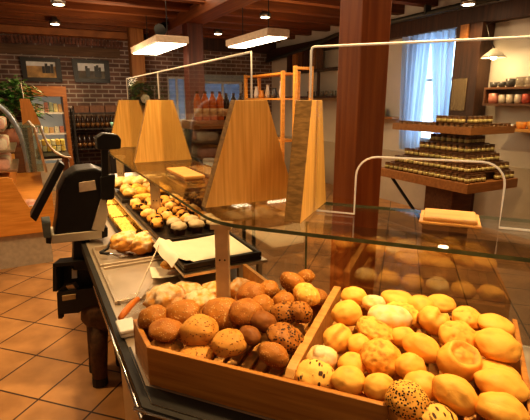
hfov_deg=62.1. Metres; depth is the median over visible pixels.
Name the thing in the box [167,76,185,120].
window
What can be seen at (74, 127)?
shelf
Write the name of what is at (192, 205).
pastry
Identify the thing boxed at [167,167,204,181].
wooden tray
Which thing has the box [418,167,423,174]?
jar
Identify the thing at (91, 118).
juice bottle
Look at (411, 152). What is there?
jar
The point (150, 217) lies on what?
pastry
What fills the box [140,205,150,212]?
pastry
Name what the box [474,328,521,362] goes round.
bread roll
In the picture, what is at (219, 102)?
juice bottle
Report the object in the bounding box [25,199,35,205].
serving plate
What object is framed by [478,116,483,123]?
jar
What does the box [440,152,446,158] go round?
jar
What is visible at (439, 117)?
jar
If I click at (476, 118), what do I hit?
jar
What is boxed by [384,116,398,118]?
wall shelf
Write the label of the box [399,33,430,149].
curtain
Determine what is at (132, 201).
pastry
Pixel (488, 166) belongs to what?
jar
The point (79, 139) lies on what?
juice bottle
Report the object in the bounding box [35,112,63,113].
shelf
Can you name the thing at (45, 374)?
floor
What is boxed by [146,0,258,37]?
ceiling beam
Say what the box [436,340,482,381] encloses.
bread roll
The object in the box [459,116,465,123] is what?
jar
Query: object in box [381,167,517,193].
shelf
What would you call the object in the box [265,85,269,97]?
vase
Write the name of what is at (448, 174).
jar
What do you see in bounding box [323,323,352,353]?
bread roll
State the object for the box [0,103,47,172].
case
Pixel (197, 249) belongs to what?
sheet
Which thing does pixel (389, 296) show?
bread roll
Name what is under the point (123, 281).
steel tray
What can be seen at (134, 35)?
wooden post
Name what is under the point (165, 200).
pastry
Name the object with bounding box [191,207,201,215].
pastry
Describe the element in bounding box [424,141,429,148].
jar
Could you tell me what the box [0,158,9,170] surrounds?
cake
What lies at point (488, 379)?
bread roll
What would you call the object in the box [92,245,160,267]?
steel tray
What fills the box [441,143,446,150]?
jar
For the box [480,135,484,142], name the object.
jar
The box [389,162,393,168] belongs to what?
jar
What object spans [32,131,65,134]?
shelf
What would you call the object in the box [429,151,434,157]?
jar
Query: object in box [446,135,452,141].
jar
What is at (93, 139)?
juice bottle
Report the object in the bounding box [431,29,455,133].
curtain
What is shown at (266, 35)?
ceiling light
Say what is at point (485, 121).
jar
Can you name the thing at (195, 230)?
paper cup
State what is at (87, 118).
juice bottle
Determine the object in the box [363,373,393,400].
bread roll
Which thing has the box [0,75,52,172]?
potted plant
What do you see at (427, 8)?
ceiling beam
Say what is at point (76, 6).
ceiling beam
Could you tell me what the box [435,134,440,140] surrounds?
jar
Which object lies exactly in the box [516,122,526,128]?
bowl
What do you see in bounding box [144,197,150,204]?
pastry
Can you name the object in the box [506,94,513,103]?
mug
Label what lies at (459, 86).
notice sheet
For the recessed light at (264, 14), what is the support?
in the ceiling
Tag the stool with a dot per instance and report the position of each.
(92, 317)
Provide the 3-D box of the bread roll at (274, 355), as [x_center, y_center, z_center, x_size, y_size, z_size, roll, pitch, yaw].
[0.022,0.363,1.101,0.082,0.062,0.065,8,16,29]
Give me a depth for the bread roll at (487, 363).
1.03 m
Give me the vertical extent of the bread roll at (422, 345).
0.067 m
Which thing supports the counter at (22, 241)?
on the floor
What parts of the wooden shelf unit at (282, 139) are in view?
shelf, shelf, shelf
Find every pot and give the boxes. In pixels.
[258,90,264,97]
[488,93,499,102]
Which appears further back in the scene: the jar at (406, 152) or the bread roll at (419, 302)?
the jar at (406, 152)
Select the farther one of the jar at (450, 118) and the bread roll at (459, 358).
the jar at (450, 118)
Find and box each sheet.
[153,235,251,267]
[450,78,467,110]
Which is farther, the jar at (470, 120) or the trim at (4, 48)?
the trim at (4, 48)
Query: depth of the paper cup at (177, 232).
2.09 m
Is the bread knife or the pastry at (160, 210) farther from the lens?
the pastry at (160, 210)
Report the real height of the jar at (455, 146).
0.073 m
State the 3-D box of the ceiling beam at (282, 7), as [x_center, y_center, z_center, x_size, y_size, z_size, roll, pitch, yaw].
[-1.972,-2.665,5.216,8.400,0.160,0.141,-7,16,-27]
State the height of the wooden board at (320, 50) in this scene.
0.359 m
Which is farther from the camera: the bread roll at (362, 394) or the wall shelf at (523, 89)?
the wall shelf at (523, 89)
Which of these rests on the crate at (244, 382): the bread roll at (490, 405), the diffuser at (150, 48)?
the bread roll at (490, 405)
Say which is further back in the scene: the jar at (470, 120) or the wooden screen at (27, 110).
the wooden screen at (27, 110)
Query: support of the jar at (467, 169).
on the display stand at (439, 193)
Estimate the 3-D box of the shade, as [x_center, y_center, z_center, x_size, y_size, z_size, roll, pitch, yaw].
[-0.061,-0.228,1.736,0.399,0.400,0.045,-7,16,-27]
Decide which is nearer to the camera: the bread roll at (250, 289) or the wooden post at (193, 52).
the bread roll at (250, 289)
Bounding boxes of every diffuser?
[133,42,185,54]
[228,36,285,47]
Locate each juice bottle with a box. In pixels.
[76,115,79,127]
[78,136,81,148]
[81,115,84,127]
[83,135,86,147]
[85,115,89,127]
[87,135,91,147]
[90,115,94,127]
[92,135,94,147]
[95,115,99,127]
[100,115,103,127]
[105,115,108,127]
[194,91,201,120]
[201,91,208,120]
[209,91,216,119]
[216,91,223,119]
[223,93,229,119]
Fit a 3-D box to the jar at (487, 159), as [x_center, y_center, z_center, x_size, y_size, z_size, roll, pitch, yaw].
[2.208,-0.521,4.375,0.059,0.073,0.059,-7,16,-27]
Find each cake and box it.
[0,118,4,129]
[0,136,8,146]
[0,138,7,150]
[0,154,10,164]
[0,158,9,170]
[107,199,118,205]
[107,204,128,222]
[113,216,142,232]
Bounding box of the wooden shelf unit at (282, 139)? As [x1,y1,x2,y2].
[244,71,300,201]
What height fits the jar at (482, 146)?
0.073 m
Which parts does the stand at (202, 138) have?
panel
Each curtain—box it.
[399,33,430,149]
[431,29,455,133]
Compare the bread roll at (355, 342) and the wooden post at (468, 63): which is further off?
the wooden post at (468, 63)
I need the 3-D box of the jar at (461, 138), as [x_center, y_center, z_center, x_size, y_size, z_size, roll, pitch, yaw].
[1.966,-0.705,4.403,0.059,0.073,0.059,-7,16,-27]
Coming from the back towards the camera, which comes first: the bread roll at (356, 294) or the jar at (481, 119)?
the jar at (481, 119)
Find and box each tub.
[115,317,133,337]
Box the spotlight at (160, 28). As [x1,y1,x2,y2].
[154,22,168,34]
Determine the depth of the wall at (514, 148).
6.71 m
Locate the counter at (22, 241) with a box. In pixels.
[0,154,53,268]
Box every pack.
[43,126,48,132]
[44,102,48,111]
[48,102,52,111]
[53,103,57,111]
[54,126,58,132]
[57,104,61,111]
[59,126,63,132]
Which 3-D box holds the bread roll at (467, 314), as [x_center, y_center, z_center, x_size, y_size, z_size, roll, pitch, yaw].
[0.542,0.287,1.176,0.079,0.048,0.088,6,15,22]
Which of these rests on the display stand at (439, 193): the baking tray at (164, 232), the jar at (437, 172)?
the jar at (437, 172)
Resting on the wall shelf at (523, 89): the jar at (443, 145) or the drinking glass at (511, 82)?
the drinking glass at (511, 82)
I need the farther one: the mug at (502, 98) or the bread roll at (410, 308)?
the mug at (502, 98)
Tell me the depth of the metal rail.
1.40 m
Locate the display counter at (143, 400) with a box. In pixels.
[81,147,529,419]
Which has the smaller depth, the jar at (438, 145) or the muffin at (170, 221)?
the muffin at (170, 221)
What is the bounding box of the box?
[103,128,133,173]
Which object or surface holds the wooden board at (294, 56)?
on the wall shelf at (319, 70)
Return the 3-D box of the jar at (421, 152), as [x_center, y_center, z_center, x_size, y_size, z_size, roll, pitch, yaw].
[1.689,-0.612,4.738,0.059,0.073,0.059,-7,16,-27]
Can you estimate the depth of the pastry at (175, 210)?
2.45 m
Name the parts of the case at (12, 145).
curved glass, edge rail, rail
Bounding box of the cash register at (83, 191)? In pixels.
[30,132,120,269]
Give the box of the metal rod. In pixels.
[135,244,158,297]
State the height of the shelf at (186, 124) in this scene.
0.080 m
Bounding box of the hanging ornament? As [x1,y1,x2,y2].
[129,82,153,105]
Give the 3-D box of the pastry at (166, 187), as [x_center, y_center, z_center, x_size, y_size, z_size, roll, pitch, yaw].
[-0.691,-0.140,3.000,0.112,0.072,0.092,-5,15,-18]
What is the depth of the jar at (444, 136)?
4.57 m
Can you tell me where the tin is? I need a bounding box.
[203,158,214,176]
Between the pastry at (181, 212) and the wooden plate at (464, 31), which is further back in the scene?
the wooden plate at (464, 31)
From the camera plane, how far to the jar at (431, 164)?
4.55 m
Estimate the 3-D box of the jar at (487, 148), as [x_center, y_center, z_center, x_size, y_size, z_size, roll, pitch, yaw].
[2.230,-0.622,4.423,0.059,0.073,0.059,-7,16,-27]
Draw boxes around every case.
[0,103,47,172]
[10,122,71,171]
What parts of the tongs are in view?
handle, arm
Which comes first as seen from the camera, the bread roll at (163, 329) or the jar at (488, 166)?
the bread roll at (163, 329)
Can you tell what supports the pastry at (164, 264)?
on the paper napkin
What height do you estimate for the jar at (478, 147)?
0.073 m
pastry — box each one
[115,176,125,188]
[120,183,131,192]
[122,188,136,197]
[123,175,136,185]
[130,198,140,206]
[131,175,145,184]
[132,183,142,188]
[132,193,149,200]
[132,202,145,210]
[135,187,148,193]
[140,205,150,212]
[140,208,155,218]
[142,182,149,187]
[143,174,156,182]
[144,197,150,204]
[146,212,162,222]
[150,217,164,228]
[156,207,170,213]
[160,184,171,194]
[160,260,175,269]
[161,195,169,201]
[161,198,173,206]
[161,211,172,221]
[165,201,177,210]
[172,205,186,213]
[174,197,186,205]
[175,209,191,216]
[180,200,191,206]
[180,213,191,221]
[187,203,197,210]
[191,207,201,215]
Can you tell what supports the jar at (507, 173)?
on the display stand at (439, 193)
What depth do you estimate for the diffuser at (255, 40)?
5.50 m
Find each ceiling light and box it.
[131,1,188,54]
[226,0,289,47]
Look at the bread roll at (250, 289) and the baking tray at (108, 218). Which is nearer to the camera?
the bread roll at (250, 289)
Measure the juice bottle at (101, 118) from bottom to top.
0.230 m
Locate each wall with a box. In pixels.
[0,33,271,175]
[272,0,529,168]
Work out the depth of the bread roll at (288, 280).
1.36 m
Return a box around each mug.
[498,95,505,102]
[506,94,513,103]
[514,94,521,103]
[521,94,529,103]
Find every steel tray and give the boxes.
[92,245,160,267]
[100,257,185,304]
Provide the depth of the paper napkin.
1.89 m
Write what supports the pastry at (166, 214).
on the baking tray at (164, 232)
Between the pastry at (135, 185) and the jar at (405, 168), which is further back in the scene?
the jar at (405, 168)
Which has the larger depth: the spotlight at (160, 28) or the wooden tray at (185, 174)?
the spotlight at (160, 28)
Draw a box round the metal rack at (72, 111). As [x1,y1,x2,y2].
[69,108,114,166]
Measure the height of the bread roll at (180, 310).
0.066 m
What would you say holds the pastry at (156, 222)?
on the baking tray at (164, 232)
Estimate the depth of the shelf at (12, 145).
4.49 m
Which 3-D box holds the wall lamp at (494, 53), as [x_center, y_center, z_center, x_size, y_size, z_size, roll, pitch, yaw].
[2.585,-1.944,5.006,0.269,0.457,0.398,-2,14,-8]
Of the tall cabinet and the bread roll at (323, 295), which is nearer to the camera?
the bread roll at (323, 295)
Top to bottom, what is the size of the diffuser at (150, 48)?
0.011 m
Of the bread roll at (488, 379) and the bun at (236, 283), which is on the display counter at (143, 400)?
the bun at (236, 283)
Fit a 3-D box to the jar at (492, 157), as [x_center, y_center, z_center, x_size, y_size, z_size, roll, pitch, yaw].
[2.272,-0.529,4.408,0.059,0.073,0.059,-7,16,-27]
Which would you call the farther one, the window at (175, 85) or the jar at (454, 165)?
the window at (175, 85)
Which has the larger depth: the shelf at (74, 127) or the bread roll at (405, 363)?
the shelf at (74, 127)
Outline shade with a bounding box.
[201,100,288,207]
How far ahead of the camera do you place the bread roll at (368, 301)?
1.25 m
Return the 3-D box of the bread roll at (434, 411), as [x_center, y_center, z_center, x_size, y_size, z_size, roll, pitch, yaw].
[0.352,0.423,0.896,0.079,0.042,0.071,-13,19,-43]
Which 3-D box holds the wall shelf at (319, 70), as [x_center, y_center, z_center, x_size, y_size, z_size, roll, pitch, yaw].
[0.973,-2.427,8.471,0.295,0.520,2.300,-7,16,-27]
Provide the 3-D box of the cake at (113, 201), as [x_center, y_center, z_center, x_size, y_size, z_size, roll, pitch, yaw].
[-1.118,-0.062,3.180,0.138,0.047,0.330,-7,16,-27]
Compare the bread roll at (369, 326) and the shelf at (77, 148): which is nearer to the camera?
the bread roll at (369, 326)
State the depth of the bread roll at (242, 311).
1.21 m
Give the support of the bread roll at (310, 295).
on the crate at (244, 382)
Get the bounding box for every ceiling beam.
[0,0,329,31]
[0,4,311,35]
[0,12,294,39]
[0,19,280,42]
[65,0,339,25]
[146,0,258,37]
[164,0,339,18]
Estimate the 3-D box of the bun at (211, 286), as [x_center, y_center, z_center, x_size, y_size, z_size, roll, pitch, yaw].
[-0.185,0.308,1.667,0.133,0.074,0.143,-7,16,-27]
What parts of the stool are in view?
leg, seat, leg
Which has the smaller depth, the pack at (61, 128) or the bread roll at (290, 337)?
the bread roll at (290, 337)
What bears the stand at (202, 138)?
on the floor
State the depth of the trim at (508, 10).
5.69 m
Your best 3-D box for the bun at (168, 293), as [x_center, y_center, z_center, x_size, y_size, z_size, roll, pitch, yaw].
[-0.349,0.313,1.565,0.145,0.112,0.146,6,15,21]
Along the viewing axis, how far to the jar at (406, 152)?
4.90 m
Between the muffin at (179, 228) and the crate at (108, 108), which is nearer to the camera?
the muffin at (179, 228)
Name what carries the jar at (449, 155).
on the display stand at (439, 193)
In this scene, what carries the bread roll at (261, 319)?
on the crate at (244, 382)
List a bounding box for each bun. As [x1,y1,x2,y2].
[143,282,185,308]
[176,281,202,293]
[184,288,215,313]
[201,281,215,295]
[230,277,249,297]
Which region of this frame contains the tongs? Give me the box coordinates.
[99,241,132,256]
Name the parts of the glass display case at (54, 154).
pane, edge rail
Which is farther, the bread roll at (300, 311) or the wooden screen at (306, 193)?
the wooden screen at (306, 193)
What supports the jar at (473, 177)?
on the display stand at (439, 193)
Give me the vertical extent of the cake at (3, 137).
0.107 m
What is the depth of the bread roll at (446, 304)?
1.24 m
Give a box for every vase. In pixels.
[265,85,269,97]
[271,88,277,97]
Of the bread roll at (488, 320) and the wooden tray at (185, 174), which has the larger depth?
the wooden tray at (185, 174)
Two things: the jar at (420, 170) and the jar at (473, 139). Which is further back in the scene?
the jar at (420, 170)
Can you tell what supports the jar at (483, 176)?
on the display stand at (439, 193)
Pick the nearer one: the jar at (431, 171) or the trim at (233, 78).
the jar at (431, 171)
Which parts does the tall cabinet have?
panel, panel, kick panel, panel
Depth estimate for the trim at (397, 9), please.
5.94 m
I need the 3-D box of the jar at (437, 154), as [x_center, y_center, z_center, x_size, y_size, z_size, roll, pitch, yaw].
[1.789,-0.566,4.554,0.059,0.073,0.059,-7,16,-27]
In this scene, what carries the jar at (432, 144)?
on the display stand at (439, 193)
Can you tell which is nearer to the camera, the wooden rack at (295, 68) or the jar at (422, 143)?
the jar at (422, 143)
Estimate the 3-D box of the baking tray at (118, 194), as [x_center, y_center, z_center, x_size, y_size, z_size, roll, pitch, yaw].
[-0.915,-0.142,3.171,0.339,0.022,0.664,-7,16,-27]
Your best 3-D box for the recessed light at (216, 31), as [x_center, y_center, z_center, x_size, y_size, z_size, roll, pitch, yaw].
[-0.869,-3.316,8.103,0.170,0.156,0.170,-7,16,-27]
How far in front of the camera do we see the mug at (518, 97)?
4.95 m
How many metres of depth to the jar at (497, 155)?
4.42 m
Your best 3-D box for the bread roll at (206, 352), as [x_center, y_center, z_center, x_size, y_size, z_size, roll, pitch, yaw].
[-0.181,0.383,1.170,0.085,0.041,0.084,9,17,33]
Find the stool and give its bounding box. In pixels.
[81,304,121,388]
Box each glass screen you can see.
[126,71,158,98]
[157,51,252,98]
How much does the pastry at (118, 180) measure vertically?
0.087 m
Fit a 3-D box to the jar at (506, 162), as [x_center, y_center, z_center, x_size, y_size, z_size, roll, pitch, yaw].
[2.439,-0.453,4.457,0.059,0.073,0.059,-7,16,-27]
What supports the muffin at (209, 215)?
on the baking tray at (164, 232)
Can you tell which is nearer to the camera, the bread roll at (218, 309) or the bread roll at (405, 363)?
the bread roll at (405, 363)
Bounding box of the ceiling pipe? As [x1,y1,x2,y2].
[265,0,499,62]
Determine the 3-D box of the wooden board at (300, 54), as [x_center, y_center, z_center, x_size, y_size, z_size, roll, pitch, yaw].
[0.712,-2.940,8.707,0.040,0.359,0.150,-7,16,-27]
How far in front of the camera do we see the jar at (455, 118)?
4.34 m
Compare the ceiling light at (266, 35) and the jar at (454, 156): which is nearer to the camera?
the jar at (454, 156)
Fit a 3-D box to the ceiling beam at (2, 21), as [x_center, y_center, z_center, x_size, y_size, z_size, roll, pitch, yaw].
[-3.410,-3.331,7.880,8.400,0.160,0.142,-7,16,-27]
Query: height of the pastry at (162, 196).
0.058 m
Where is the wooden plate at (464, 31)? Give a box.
[460,24,469,38]
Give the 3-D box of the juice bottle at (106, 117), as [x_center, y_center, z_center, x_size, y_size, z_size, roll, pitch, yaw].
[-2.940,-1.647,8.171,0.069,0.230,0.068,-7,16,-27]
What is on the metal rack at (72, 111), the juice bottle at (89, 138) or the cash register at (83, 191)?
the juice bottle at (89, 138)
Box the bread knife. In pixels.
[118,279,153,319]
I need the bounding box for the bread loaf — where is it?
[110,230,154,254]
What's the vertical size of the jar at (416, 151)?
0.073 m
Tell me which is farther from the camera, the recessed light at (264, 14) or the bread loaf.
the recessed light at (264, 14)
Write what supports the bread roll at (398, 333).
on the crate at (244, 382)
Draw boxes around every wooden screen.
[20,99,40,124]
[111,100,142,146]
[133,100,191,162]
[284,100,325,223]
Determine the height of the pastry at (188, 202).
0.058 m
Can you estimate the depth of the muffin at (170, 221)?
2.16 m
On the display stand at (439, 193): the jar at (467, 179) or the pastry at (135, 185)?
the jar at (467, 179)
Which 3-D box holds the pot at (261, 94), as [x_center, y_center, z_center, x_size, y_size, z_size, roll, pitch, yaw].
[-0.058,-2.002,7.613,0.120,0.130,0.120,-7,16,-27]
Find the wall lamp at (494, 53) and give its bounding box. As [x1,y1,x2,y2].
[481,21,506,59]
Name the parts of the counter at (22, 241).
panel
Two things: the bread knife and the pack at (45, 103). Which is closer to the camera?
the bread knife
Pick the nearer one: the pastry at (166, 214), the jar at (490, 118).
the pastry at (166, 214)
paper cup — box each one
[172,229,185,236]
[190,227,202,233]
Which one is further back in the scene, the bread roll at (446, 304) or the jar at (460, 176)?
the jar at (460, 176)
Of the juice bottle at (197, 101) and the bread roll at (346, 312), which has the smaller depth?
the bread roll at (346, 312)
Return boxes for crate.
[72,106,88,112]
[89,105,104,111]
[103,105,116,111]
[133,286,529,419]
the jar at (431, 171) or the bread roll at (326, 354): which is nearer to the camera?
the bread roll at (326, 354)
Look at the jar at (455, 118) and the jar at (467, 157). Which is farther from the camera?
the jar at (455, 118)
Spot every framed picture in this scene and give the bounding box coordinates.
[19,57,62,81]
[71,59,109,82]
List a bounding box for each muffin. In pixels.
[166,217,180,232]
[171,221,186,236]
[184,215,198,230]
[188,219,204,233]
[200,213,214,228]
[206,217,221,231]
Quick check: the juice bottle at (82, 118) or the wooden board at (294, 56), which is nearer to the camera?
the juice bottle at (82, 118)
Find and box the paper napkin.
[150,267,180,277]
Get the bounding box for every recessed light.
[49,16,60,24]
[51,0,65,5]
[213,29,221,34]
[260,11,270,17]
[460,0,476,5]
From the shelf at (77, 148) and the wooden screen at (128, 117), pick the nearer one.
the wooden screen at (128, 117)
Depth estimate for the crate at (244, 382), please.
1.09 m
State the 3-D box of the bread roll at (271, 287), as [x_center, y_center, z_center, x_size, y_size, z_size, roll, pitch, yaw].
[0.011,0.248,1.379,0.070,0.052,0.064,-11,18,-37]
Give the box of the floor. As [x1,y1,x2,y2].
[0,173,529,419]
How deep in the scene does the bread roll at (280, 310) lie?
1.22 m
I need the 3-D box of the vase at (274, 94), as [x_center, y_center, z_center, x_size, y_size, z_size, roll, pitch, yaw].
[0.150,-1.920,7.223,0.120,0.160,0.120,-7,16,-27]
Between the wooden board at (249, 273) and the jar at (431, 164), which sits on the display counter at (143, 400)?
the wooden board at (249, 273)
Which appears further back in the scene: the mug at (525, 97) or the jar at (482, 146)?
the mug at (525, 97)
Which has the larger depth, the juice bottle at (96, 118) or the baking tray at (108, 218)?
the juice bottle at (96, 118)
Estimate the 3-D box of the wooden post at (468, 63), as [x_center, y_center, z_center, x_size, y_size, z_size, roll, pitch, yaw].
[2.586,-1.063,5.697,0.230,2.500,0.370,-7,16,-27]
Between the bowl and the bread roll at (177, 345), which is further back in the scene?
the bowl
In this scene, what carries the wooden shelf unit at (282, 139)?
on the floor
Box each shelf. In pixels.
[0,142,16,152]
[0,159,18,172]
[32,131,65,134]
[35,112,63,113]
[35,156,68,160]
[36,149,69,159]
[73,126,109,129]
[74,112,114,113]
[75,145,95,149]
[114,172,266,277]
[182,120,224,129]
[214,211,251,221]
[285,67,337,97]
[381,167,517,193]
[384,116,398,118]
[482,86,529,105]
[515,127,529,132]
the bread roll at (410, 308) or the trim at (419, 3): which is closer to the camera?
the bread roll at (410, 308)
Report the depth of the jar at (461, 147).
4.33 m
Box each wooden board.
[243,264,272,298]
[287,55,291,71]
[292,53,297,70]
[298,51,303,70]
[304,50,309,66]
[312,49,316,68]
[317,48,323,68]
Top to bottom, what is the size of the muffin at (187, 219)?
0.074 m
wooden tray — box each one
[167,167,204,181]
[419,208,481,228]
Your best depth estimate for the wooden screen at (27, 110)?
5.45 m
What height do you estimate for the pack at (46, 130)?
0.109 m
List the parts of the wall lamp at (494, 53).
cord, lamp shade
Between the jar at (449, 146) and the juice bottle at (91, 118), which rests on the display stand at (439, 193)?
the jar at (449, 146)
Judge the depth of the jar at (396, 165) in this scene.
4.93 m
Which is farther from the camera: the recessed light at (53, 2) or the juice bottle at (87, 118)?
the juice bottle at (87, 118)
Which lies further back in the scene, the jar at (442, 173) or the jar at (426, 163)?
the jar at (426, 163)
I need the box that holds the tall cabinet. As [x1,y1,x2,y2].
[22,86,73,190]
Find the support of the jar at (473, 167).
on the display stand at (439, 193)
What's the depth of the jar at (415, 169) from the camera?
4.68 m
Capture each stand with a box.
[182,120,255,247]
[381,122,517,255]
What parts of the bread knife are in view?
handle, blade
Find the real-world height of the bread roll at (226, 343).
0.058 m
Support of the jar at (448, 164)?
on the display stand at (439, 193)
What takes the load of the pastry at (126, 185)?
on the baking tray at (118, 194)
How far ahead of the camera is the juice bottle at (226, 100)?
4.39 m
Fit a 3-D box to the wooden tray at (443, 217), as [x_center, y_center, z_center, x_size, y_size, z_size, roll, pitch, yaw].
[0.631,0.025,1.505,0.190,0.020,0.170,6,15,21]
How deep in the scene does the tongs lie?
2.11 m
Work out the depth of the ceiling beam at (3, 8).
6.98 m
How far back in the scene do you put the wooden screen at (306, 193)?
1.48 m
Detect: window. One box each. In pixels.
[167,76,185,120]
[205,81,241,101]
[420,37,455,141]
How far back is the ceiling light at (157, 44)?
5.83 m
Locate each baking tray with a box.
[107,216,118,232]
[115,188,171,202]
[125,201,213,239]
[165,231,260,268]
[176,256,260,272]
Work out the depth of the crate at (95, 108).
8.00 m
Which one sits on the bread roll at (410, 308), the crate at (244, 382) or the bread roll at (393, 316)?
the bread roll at (393, 316)
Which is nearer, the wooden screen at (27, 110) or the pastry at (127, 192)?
the pastry at (127, 192)
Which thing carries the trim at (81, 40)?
attached to the wall at (78, 93)
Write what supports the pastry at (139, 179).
on the baking tray at (118, 194)
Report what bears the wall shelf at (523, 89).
attached to the wall at (514, 148)
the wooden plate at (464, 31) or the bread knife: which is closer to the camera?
the bread knife
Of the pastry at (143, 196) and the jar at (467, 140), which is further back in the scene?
the jar at (467, 140)
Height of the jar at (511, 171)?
0.073 m
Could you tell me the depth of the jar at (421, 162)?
4.67 m
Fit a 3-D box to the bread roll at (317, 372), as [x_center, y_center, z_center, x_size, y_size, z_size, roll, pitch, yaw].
[0.122,0.396,1.049,0.100,0.072,0.092,8,16,30]
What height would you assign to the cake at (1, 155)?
0.107 m
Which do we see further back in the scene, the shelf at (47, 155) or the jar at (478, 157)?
the shelf at (47, 155)
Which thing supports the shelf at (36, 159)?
attached to the tall cabinet
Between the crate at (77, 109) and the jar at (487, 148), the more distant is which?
the crate at (77, 109)
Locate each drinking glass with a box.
[490,82,497,86]
[498,81,505,86]
[506,78,515,86]
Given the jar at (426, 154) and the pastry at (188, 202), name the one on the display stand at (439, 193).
the jar at (426, 154)
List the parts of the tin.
lid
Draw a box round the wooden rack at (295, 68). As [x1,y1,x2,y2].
[292,66,313,134]
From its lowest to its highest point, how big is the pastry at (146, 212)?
0.057 m
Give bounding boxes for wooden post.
[127,28,151,174]
[182,23,204,119]
[329,0,391,294]
[448,21,494,211]
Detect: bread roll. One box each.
[138,304,166,329]
[148,318,181,341]
[151,339,183,351]
[166,299,199,323]
[179,313,218,345]
[180,345,214,359]
[202,297,239,329]
[211,328,246,357]
[229,298,263,325]
[236,281,264,299]
[240,325,261,345]
[250,310,276,332]
[252,294,274,312]
[258,342,288,368]
[261,280,279,297]
[266,322,303,353]
[270,301,293,323]
[272,292,295,303]
[280,272,304,294]
[289,301,312,323]
[293,282,312,296]
[295,359,333,389]
[296,286,319,306]
[298,269,314,282]
[306,345,337,367]
[314,287,327,305]
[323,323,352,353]
[331,300,362,326]
[331,366,364,394]
[337,352,365,373]
[340,286,366,305]
[347,333,369,353]
[356,316,393,343]
[358,392,368,397]
[359,338,400,376]
[362,295,385,310]
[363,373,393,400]
[367,304,412,328]
[380,290,411,303]
[384,379,430,419]
[386,301,420,328]
[392,327,414,346]
[395,352,426,378]
[402,332,439,362]
[403,370,436,400]
[407,295,432,311]
[417,306,449,335]
[420,402,457,419]
[428,294,456,312]
[432,374,477,415]
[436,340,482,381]
[438,320,475,346]
[452,306,480,329]
[473,368,529,402]
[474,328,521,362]
[475,391,529,419]
[477,313,515,335]
[482,359,521,378]
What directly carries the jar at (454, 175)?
on the display stand at (439, 193)
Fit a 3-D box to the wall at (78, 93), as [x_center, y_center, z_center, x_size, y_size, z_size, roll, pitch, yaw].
[-3.588,-2.048,8.605,8.750,3.000,0.201,-7,16,-27]
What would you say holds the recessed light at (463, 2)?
attached to the trim
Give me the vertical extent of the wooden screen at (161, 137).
0.400 m
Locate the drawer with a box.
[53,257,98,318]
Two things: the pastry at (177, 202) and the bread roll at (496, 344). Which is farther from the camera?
the pastry at (177, 202)
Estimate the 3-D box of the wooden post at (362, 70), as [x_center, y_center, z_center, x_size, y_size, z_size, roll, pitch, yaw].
[0.733,-0.609,3.426,0.265,2.720,0.265,-7,16,-27]
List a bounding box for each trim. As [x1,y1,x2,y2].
[0,24,126,40]
[0,35,122,48]
[0,43,119,57]
[143,34,275,53]
[204,75,243,99]
[266,0,529,59]
[269,0,404,14]
[392,0,437,7]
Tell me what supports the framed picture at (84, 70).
attached to the wall at (78, 93)
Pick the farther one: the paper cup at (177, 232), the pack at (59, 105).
the pack at (59, 105)
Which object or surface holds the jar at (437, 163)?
on the display stand at (439, 193)
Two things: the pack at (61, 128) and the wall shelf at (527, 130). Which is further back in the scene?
the pack at (61, 128)
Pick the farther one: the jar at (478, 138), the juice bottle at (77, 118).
the juice bottle at (77, 118)
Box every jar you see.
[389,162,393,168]
[394,163,398,169]
[398,164,403,170]
[403,165,408,171]
[404,148,409,154]
[408,166,413,172]
[409,148,413,154]
[413,166,418,173]
[414,149,419,155]
[418,160,423,165]
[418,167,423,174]
[419,141,424,147]
[419,150,424,156]
[423,168,428,175]
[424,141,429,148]
[424,150,429,157]
[424,160,429,166]
[428,169,434,176]
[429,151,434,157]
[429,161,434,167]
[430,133,435,140]
[430,142,435,148]
[434,161,440,167]
[434,170,439,177]
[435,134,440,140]
[435,143,440,149]
[435,152,440,158]
[436,115,441,122]
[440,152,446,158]
[440,162,445,168]
[440,171,445,178]
[441,115,447,122]
[441,134,446,141]
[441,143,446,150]
[445,172,451,179]
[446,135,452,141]
[446,144,452,150]
[446,153,451,158]
[446,162,451,169]
[447,116,452,122]
[451,173,457,180]
[452,135,458,142]
[452,144,458,151]
[452,154,458,159]
[452,163,457,170]
[453,116,458,123]
[458,136,464,142]
[458,145,464,152]
[458,154,464,162]
[458,164,464,171]
[458,174,464,182]
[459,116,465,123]
[464,136,470,143]
[464,146,470,153]
[464,155,470,162]
[464,165,470,172]
[464,175,470,183]
[467,116,473,123]
[470,136,475,143]
[470,145,475,152]
[470,165,475,172]
[470,175,475,182]
[474,116,478,123]
[475,136,480,142]
[475,145,480,152]
[475,154,480,160]
[475,164,480,171]
[475,174,480,181]
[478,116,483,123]
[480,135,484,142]
[480,145,485,151]
[480,154,485,160]
[480,164,485,171]
[481,174,485,181]
[483,116,487,123]
[484,144,489,151]
[485,154,490,161]
[485,164,490,170]
[488,116,492,122]
[489,153,494,160]
[490,144,494,151]
[493,172,500,179]
[495,153,499,160]
[499,162,504,169]
[503,171,509,178]
[504,161,508,168]
[508,170,513,177]
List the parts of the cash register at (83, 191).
screen arm, plate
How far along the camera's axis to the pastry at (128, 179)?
3.21 m
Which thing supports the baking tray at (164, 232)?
on the display counter at (143, 400)
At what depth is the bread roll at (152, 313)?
1.25 m
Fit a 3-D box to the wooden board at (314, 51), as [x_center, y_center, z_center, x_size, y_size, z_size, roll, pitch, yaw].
[0.916,-2.846,8.329,0.040,0.359,0.150,-7,16,-27]
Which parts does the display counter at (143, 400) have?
rail, shelf leg, shelf leg, glass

